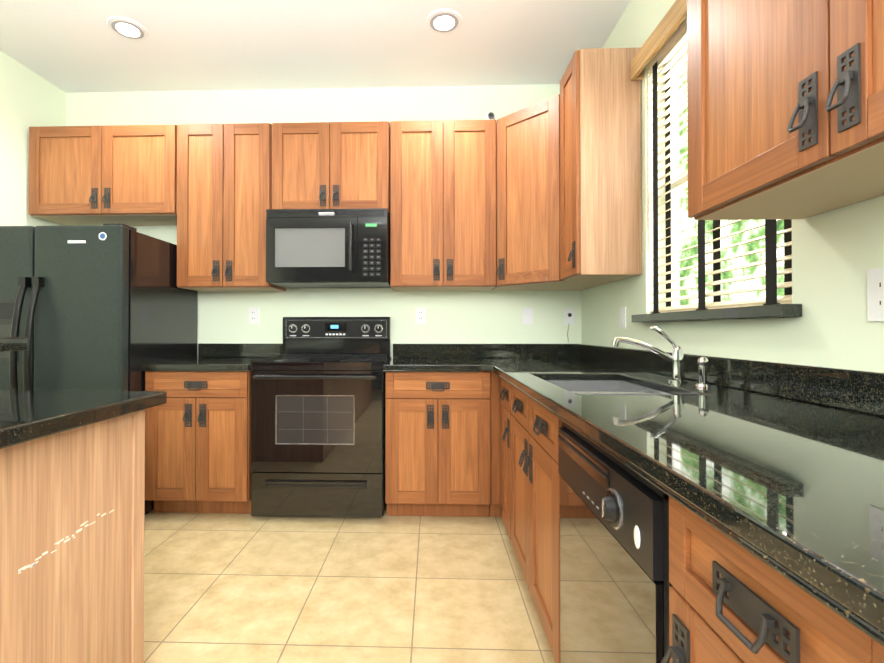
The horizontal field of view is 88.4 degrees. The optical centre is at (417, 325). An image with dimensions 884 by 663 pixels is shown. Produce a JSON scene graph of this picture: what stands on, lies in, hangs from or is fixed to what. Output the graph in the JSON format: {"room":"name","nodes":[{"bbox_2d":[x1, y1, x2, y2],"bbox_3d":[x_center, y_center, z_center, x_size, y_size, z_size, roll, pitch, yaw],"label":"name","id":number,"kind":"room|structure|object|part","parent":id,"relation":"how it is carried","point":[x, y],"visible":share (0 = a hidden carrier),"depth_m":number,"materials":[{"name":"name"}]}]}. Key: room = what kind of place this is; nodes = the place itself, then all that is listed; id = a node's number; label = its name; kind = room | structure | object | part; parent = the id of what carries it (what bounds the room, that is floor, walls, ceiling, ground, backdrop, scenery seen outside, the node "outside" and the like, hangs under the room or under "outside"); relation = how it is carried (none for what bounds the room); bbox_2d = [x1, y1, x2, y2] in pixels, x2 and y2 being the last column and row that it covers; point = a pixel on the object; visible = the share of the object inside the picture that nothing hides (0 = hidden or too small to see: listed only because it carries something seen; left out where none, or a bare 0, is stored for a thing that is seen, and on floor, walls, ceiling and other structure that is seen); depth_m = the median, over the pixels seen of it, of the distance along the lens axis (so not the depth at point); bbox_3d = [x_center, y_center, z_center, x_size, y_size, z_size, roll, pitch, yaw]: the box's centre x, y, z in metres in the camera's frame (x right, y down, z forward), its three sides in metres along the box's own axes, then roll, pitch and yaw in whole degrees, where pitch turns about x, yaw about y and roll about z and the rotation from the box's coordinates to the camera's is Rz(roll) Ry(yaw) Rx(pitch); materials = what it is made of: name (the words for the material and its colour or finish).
{"room":"kitchen","nodes":[
{"label":"kitchen","id":0,"kind":"room"},
{"bbox_2d":[0,50,65,226],"bbox_3d":[-2.733,-0.316,0.086,0.100,2.840,6.460,0,0,2],"label":"wall","id":1,"kind":"structure","parent":0,"point":[29,98],"depth_m":2.95,"materials":[{"name":"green paint"}]},
{"bbox_2d":[0,0,630,92],"bbox_3d":[-0.819,-1.786,0.036,3.930,0.100,6.660,0,0,2],"label":"ceiling","id":2,"kind":"structure","parent":0,"point":[73,46],"depth_m":2.74,"materials":[{"name":"white paint"}]},
{"bbox_2d":[106,16,148,40],"bbox_3d":[-1.670,-1.709,2.615,0.208,0.010,0.208,0,0,2],"label":"recessed light","id":3,"kind":"object","parent":2,"relation":"in","point":[127,28],"visible":1,"depth_m":2.60,"materials":[{"name":"white plastic"}]},
{"bbox_2d":[426,8,462,33],"bbox_3d":[0.149,-1.709,2.555,0.208,0.010,0.208,0,0,2],"label":"recessed light","id":4,"kind":"object","parent":2,"relation":"in","point":[443,21],"visible":1,"depth_m":2.54,"materials":[{"name":"white plastic"}]},
{"bbox_2d":[66,84,580,358],"bbox_3d":[-0.712,-0.289,3.302,3.930,2.840,0.100,0,0,2],"label":"wall","id":5,"kind":"structure","parent":0,"point":[474,317],"depth_m":3.25,"materials":[{"name":"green paint"}]},
{"bbox_2d":[28,125,176,225],"bbox_3d":[-2.068,-1.024,3.121,0.990,0.590,0.355,0,0,2],"label":"upper cabinet","id":6,"kind":"object","parent":5,"relation":"attached to","point":[102,175],"visible":0.98,"depth_m":2.98,"materials":[{"name":"brown wood"}]},
{"bbox_3d":[-2.074,-0.837,2.956,0.128,0.135,0.029,0,0,2],"label":"handle","id":7,"kind":"part","parent":6,"relation":"part of","materials":[{"name":"grey metal"}]},
{"bbox_2d":[177,123,285,291],"bbox_3d":[-1.259,-0.784,3.092,0.618,1.070,0.355,0,0,2],"label":"upper cabinet","id":8,"kind":"object","parent":5,"relation":"attached to","point":[224,187],"visible":1,"depth_m":2.95,"materials":[{"name":"brown wood"}]},
{"bbox_3d":[-1.264,-0.357,2.926,0.128,0.135,0.029,0,0,2],"label":"handle","id":9,"kind":"part","parent":8,"relation":"part of","materials":[{"name":"grey metal"}]},
{"bbox_2d":[249,308,258,323],"bbox_3d":[-1.178,-0.074,3.261,0.072,0.116,0.008,0,0,2],"label":"electrical outlet","id":10,"kind":"object","parent":5,"relation":"attached to","point":[253,315],"visible":1,"depth_m":3.26,"materials":[{"name":"white plastic"}]},
{"bbox_2d":[272,121,389,214],"bbox_3d":[-0.562,-1.025,3.071,0.765,0.588,0.355,0,0,2],"label":"upper cabinet","id":11,"kind":"object","parent":5,"relation":"attached to","point":[330,165],"visible":0.94,"depth_m":2.93,"materials":[{"name":"brown wood"}]},
{"bbox_2d":[266,208,390,287],"bbox_3d":[-0.564,-0.500,3.012,0.759,0.458,0.466,0,0,2],"label":"microwave","id":12,"kind":"object","parent":11,"relation":"attached to","point":[327,248],"visible":1,"depth_m":2.83,"materials":[{"name":"black"}]},
{"bbox_3d":[-0.567,-0.839,2.907,0.128,0.135,0.029,0,0,2],"label":"handle","id":13,"kind":"part","parent":11,"relation":"part of","materials":[{"name":"grey metal"}]},
{"bbox_2d":[416,307,425,323],"bbox_3d":[0.021,-0.075,3.222,0.072,0.116,0.008,0,0,2],"label":"electrical outlet","id":14,"kind":"object","parent":5,"relation":"attached to","point":[420,315],"visible":1,"depth_m":3.22,"materials":[{"name":"white plastic"}]},
{"bbox_2d":[390,120,496,290],"bbox_3d":[0.168,-0.784,3.046,0.683,1.070,0.355,0,0,2],"label":"upper cabinet","id":15,"kind":"object","parent":5,"relation":"attached to","point":[443,236],"visible":1,"depth_m":2.90,"materials":[{"name":"brown wood"}]},
{"bbox_3d":[0.163,-0.357,2.879,0.128,0.135,0.029,0,0,2],"label":"handle","id":16,"kind":"part","parent":15,"relation":"part of","materials":[{"name":"grey metal"}]},
{"bbox_2d":[486,112,494,119],"bbox_3d":[0.485,-1.369,3.020,0.062,0.099,0.064,0,0,2],"label":"security camera","id":17,"kind":"object","parent":15,"relation":"on","point":[490,116],"visible":0.54,"depth_m":2.99,"materials":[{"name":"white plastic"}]},
{"bbox_2d":[523,308,532,324],"bbox_3d":[0.776,-0.068,3.197,0.072,0.116,0.008,0,0,2],"label":"switch plate","id":18,"kind":"object","parent":5,"relation":"attached to","point":[527,316],"visible":1,"depth_m":3.19,"materials":[{"name":"white plastic"}]},
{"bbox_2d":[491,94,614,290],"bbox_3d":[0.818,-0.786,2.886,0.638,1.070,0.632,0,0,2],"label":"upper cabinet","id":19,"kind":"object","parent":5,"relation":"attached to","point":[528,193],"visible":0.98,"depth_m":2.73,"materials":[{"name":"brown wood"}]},
{"bbox_3d":[0.521,-0.358,2.848,0.047,0.135,0.047,0,0,2],"label":"handle","id":20,"kind":"part","parent":19,"relation":"part of","materials":[{"name":"grey metal"}]},
{"bbox_2d":[564,308,574,341],"bbox_3d":[1.065,-0.005,3.175,0.072,0.235,0.031,0,0,2],"label":"electrical outlet","id":21,"kind":"object","parent":5,"relation":"attached to","point":[569,316],"visible":1,"depth_m":3.19,"materials":[{"name":"white plastic"}]},
{"bbox_2d":[144,504,554,662],"bbox_3d":[-0.819,1.154,0.012,3.930,0.100,6.660,0,0,2],"label":"floor","id":22,"kind":"structure","parent":0,"point":[234,588],"depth_m":1.91,"materials":[{"name":"tile"}]},
{"bbox_2d":[0,349,151,662],"bbox_3d":[-1.299,0.587,-0.063,0.777,1.028,3.130,0,0,2],"label":"kitchen island","id":23,"kind":"object","parent":22,"relation":"on","point":[72,491],"depth_m":1.17,"materials":[{"name":"brown wood"}]},
{"bbox_2d":[0,337,26,348],"bbox_3d":[-1.710,0.050,0.005,0.549,0.048,3.230,0,0,2],"label":"island countertop","id":24,"kind":"structure","parent":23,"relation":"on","point":[5,342],"depth_m":1.55,"materials":[{"name":"black stone"}]},
{"bbox_3d":[-0.876,0.532,1.151,0.001,0.039,0.301,0,0,2],"label":"scuff panel","id":25,"kind":"part","parent":23,"relation":"part of","materials":[{"name":"beige wood"}]},
{"bbox_2d":[0,391,166,452],"bbox_3d":[-1.205,0.218,-0.073,0.685,0.040,3.110,0,0,2],"label":"island countertop","id":26,"kind":"structure","parent":23,"relation":"on","point":[31,429],"depth_m":1.10,"materials":[{"name":"black stone"}]},
{"bbox_2d":[0,224,197,514],"bbox_3d":[-2.054,0.285,2.821,0.918,1.685,0.900,0,0,2],"label":"refrigerator","id":27,"kind":"object","parent":22,"relation":"on","point":[108,307],"visible":0.52,"depth_m":2.47,"materials":[{"name":"black metal"}]},
{"bbox_3d":[-2.073,0.068,2.424,0.765,1.156,0.102,0,0,2],"label":"handle","id":28,"kind":"part","parent":27,"relation":"part of","materials":[{"name":"black metal"}]},
{"bbox_3d":[-2.064,0.247,2.505,0.918,1.595,0.068,0,0,2],"label":"door","id":29,"kind":"part","parent":27,"relation":"part of","materials":[{"name":"black metal"}]},
{"bbox_2d":[145,369,252,513],"bbox_3d":[-1.279,0.690,2.931,0.612,0.872,0.655,0,0,2],"label":"base cabinet","id":30,"kind":"object","parent":22,"relation":"on","point":[197,441],"visible":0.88,"depth_m":2.64,"materials":[{"name":"brown wood"}]},
{"bbox_3d":[-1.289,0.453,2.620,0.135,0.266,0.029,0,0,2],"label":"handle","id":31,"kind":"part","parent":30,"relation":"part of","materials":[{"name":"grey metal"}]},
{"bbox_2d":[141,343,282,370],"bbox_3d":[-1.273,0.193,2.934,0.625,0.140,0.656,0,0,2],"label":"countertop","id":32,"kind":"structure","parent":30,"relation":"on","point":[226,356],"depth_m":3.13,"materials":[{"name":"stone"}]},
{"bbox_2d":[250,317,390,517],"bbox_3d":[-0.572,0.531,2.865,0.768,1.192,0.662,0,0,2],"label":"range","id":33,"kind":"object","parent":22,"relation":"on","point":[318,419],"visible":0.98,"depth_m":2.60,"materials":[{"name":"black metal"}]},
{"bbox_2d":[385,370,490,516],"bbox_3d":[0.126,0.690,2.885,0.606,0.872,0.655,0,0,2],"label":"base cabinet","id":34,"kind":"object","parent":22,"relation":"on","point":[437,443],"visible":1,"depth_m":2.59,"materials":[{"name":"brown wood"}]},
{"bbox_2d":[383,344,486,371],"bbox_3d":[0.112,0.192,2.851,0.600,0.140,0.731,0,0,2],"label":"countertop","id":35,"kind":"structure","parent":34,"relation":"on","point":[406,357],"depth_m":3.13,"materials":[{"name":"stone"}]},
{"bbox_3d":[0.115,0.453,2.574,0.135,0.266,0.029,0,0,2],"label":"handle","id":36,"kind":"part","parent":34,"relation":"part of","materials":[{"name":"grey metal"}]},
{"bbox_2d":[489,371,502,516],"bbox_3d":[0.781,0.689,2.795,0.706,0.872,0.791,0,0,2],"label":"cabinet filler","id":37,"kind":"object","parent":22,"relation":"on","point":[495,507],"visible":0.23,"depth_m":2.60,"materials":[{"name":"brown wood"}]},
{"bbox_2d":[500,379,510,539],"bbox_3d":[0.764,0.684,2.260,0.705,0.872,0.270,0,0,2],"label":"base cabinet","id":38,"kind":"object","parent":22,"relation":"on","point":[505,396],"visible":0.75,"depth_m":2.27,"materials":[{"name":"brown wood"}]},
{"bbox_3d":[0.425,0.450,2.250,0.029,0.266,0.181,0,0,2],"label":"handle","id":39,"kind":"part","parent":38,"relation":"part of","materials":[{"name":"grey metal"}]},
{"bbox_2d":[511,385,561,662],"bbox_3d":[0.746,0.680,1.713,0.705,0.872,0.816,0,0,2],"label":"base cabinet","id":40,"kind":"object","parent":22,"relation":"on","point":[535,508],"visible":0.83,"depth_m":1.59,"materials":[{"name":"brown wood"}]},
{"bbox_3d":[0.408,0.446,1.726,0.029,0.266,0.540,0,0,2],"label":"handle","id":41,"kind":"part","parent":40,"relation":"part of","materials":[{"name":"grey metal"}]},
{"bbox_2d":[487,344,883,646],"bbox_3d":[0.723,0.271,1.292,0.723,0.323,3.806,0,0,2],"label":"countertop","id":42,"kind":"structure","parent":40,"relation":"on","point":[777,467],"depth_m":0.81,"materials":[{"name":"stone"}]},
{"bbox_2d":[545,380,673,394],"bbox_3d":[0.703,0.340,1.720,0.454,0.192,0.764,0,0,2],"label":"sink","id":43,"kind":"object","parent":42,"relation":"in","point":[579,387],"depth_m":2.07,"materials":[{"name":"silver metal"}]},
{"bbox_2d":[611,326,710,386],"bbox_3d":[0.885,0.106,1.667,0.279,0.213,0.201,0,0,2],"label":"faucet","id":44,"kind":"object","parent":42,"relation":"on","point":[676,359],"visible":1,"depth_m":1.72,"materials":[{"name":"silver metal"}]},
{"bbox_2d":[558,421,671,662],"bbox_3d":[0.708,0.681,1.001,0.682,0.862,0.594,0,0,2],"label":"dishwasher","id":45,"kind":"object","parent":22,"relation":"on","point":[615,584],"visible":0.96,"depth_m":0.92,"materials":[{"name":"black metal"}]},
{"bbox_2d":[661,496,883,662],"bbox_3d":[0.707,0.670,0.506,0.705,0.872,0.380,0,0,2],"label":"base cabinet","id":46,"kind":"object","parent":22,"relation":"on","point":[730,601],"visible":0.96,"depth_m":0.54,"materials":[{"name":"brown wood"}]},
{"bbox_3d":[0.370,0.436,0.569,0.029,0.266,0.236,0,0,2],"label":"handle","id":47,"kind":"part","parent":46,"relation":"part of","materials":[{"name":"grey metal"}]},
{"bbox_2d":[581,0,883,372],"bbox_3d":[1.115,-0.317,-0.040,0.140,2.840,6.460,0,0,2],"label":"wall","id":48,"kind":"structure","parent":0,"point":[837,253],"depth_m":1.34,"materials":[{"name":"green paint"}]},
{"bbox_2d":[560,47,641,280],"bbox_3d":[0.946,-0.823,2.417,0.350,1.136,0.300,0,0,2],"label":"upper cabinet","id":49,"kind":"object","parent":48,"relation":"attached to","point":[600,177],"visible":1,"depth_m":2.27,"materials":[{"name":"brown wood"}]},
{"bbox_3d":[0.782,-0.362,2.312,0.029,0.135,0.043,0,0,2],"label":"handle","id":50,"kind":"part","parent":49,"relation":"part of","materials":[{"name":"grey metal"}]},
{"bbox_2d":[619,307,625,327],"bbox_3d":[1.124,-0.046,2.489,0.008,0.116,0.072,0,0,2],"label":"switch plate","id":51,"kind":"object","parent":48,"relation":"attached to","point":[622,317],"visible":1,"depth_m":2.48,"materials":[{"name":"white plastic"}]},
{"bbox_2d":[631,0,686,79],"bbox_3d":[1.073,-1.274,1.781,0.058,0.095,0.960,0,0,2],"label":"window valance","id":52,"kind":"object","parent":48,"relation":"attached to","point":[669,24],"visible":0.96,"depth_m":1.99,"materials":[{"name":"brown wood"}]},
{"bbox_2d":[632,304,801,321],"bbox_3d":[1.127,-0.041,1.769,0.155,0.036,0.980,0,0,2],"label":"window sill","id":53,"kind":"structure","parent":48,"relation":"attached to","point":[774,311],"depth_m":1.52,"materials":[{"name":"stone"}]},
{"bbox_2d":[646,18,791,313],"bbox_3d":[1.129,-0.669,1.774,0.082,1.220,0.876,0,0,2],"label":"window blind","id":54,"kind":"object","parent":48,"relation":"attached to","point":[675,42],"visible":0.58,"depth_m":1.94,"materials":[{"name":"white wood"}]},
{"bbox_2d":[687,0,883,219],"bbox_3d":[0.894,-0.846,0.825,0.350,1.086,0.925,0,0,2],"label":"upper cabinet","id":55,"kind":"object","parent":48,"relation":"attached to","point":[785,109],"visible":1,"depth_m":0.98,"materials":[{"name":"brown wood"}]},
{"bbox_3d":[0.734,-0.409,0.827,0.029,0.135,0.128,0,0,2],"label":"handle","id":56,"kind":"part","parent":55,"relation":"part of","materials":[{"name":"grey metal"}]},
{"bbox_2d":[867,267,883,320],"bbox_3d":[1.076,-0.074,1.045,0.008,0.124,0.080,0,0,2],"label":"electrical outlet","id":57,"kind":"object","parent":48,"relation":"attached to","point":[875,289],"visible":1,"depth_m":1.06,"materials":[{"name":"white plastic"}]},
{"label":"outside","id":58,"kind":"structure","parent":0,"visible":0},
{"bbox_2d":[678,61,783,305],"bbox_3d":[2.004,-0.925,2.508,0.010,3.500,4.000,0,0,2],"label":"window","id":59,"kind":"structure","parent":58,"point":[737,238],"depth_m":2.98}
]}

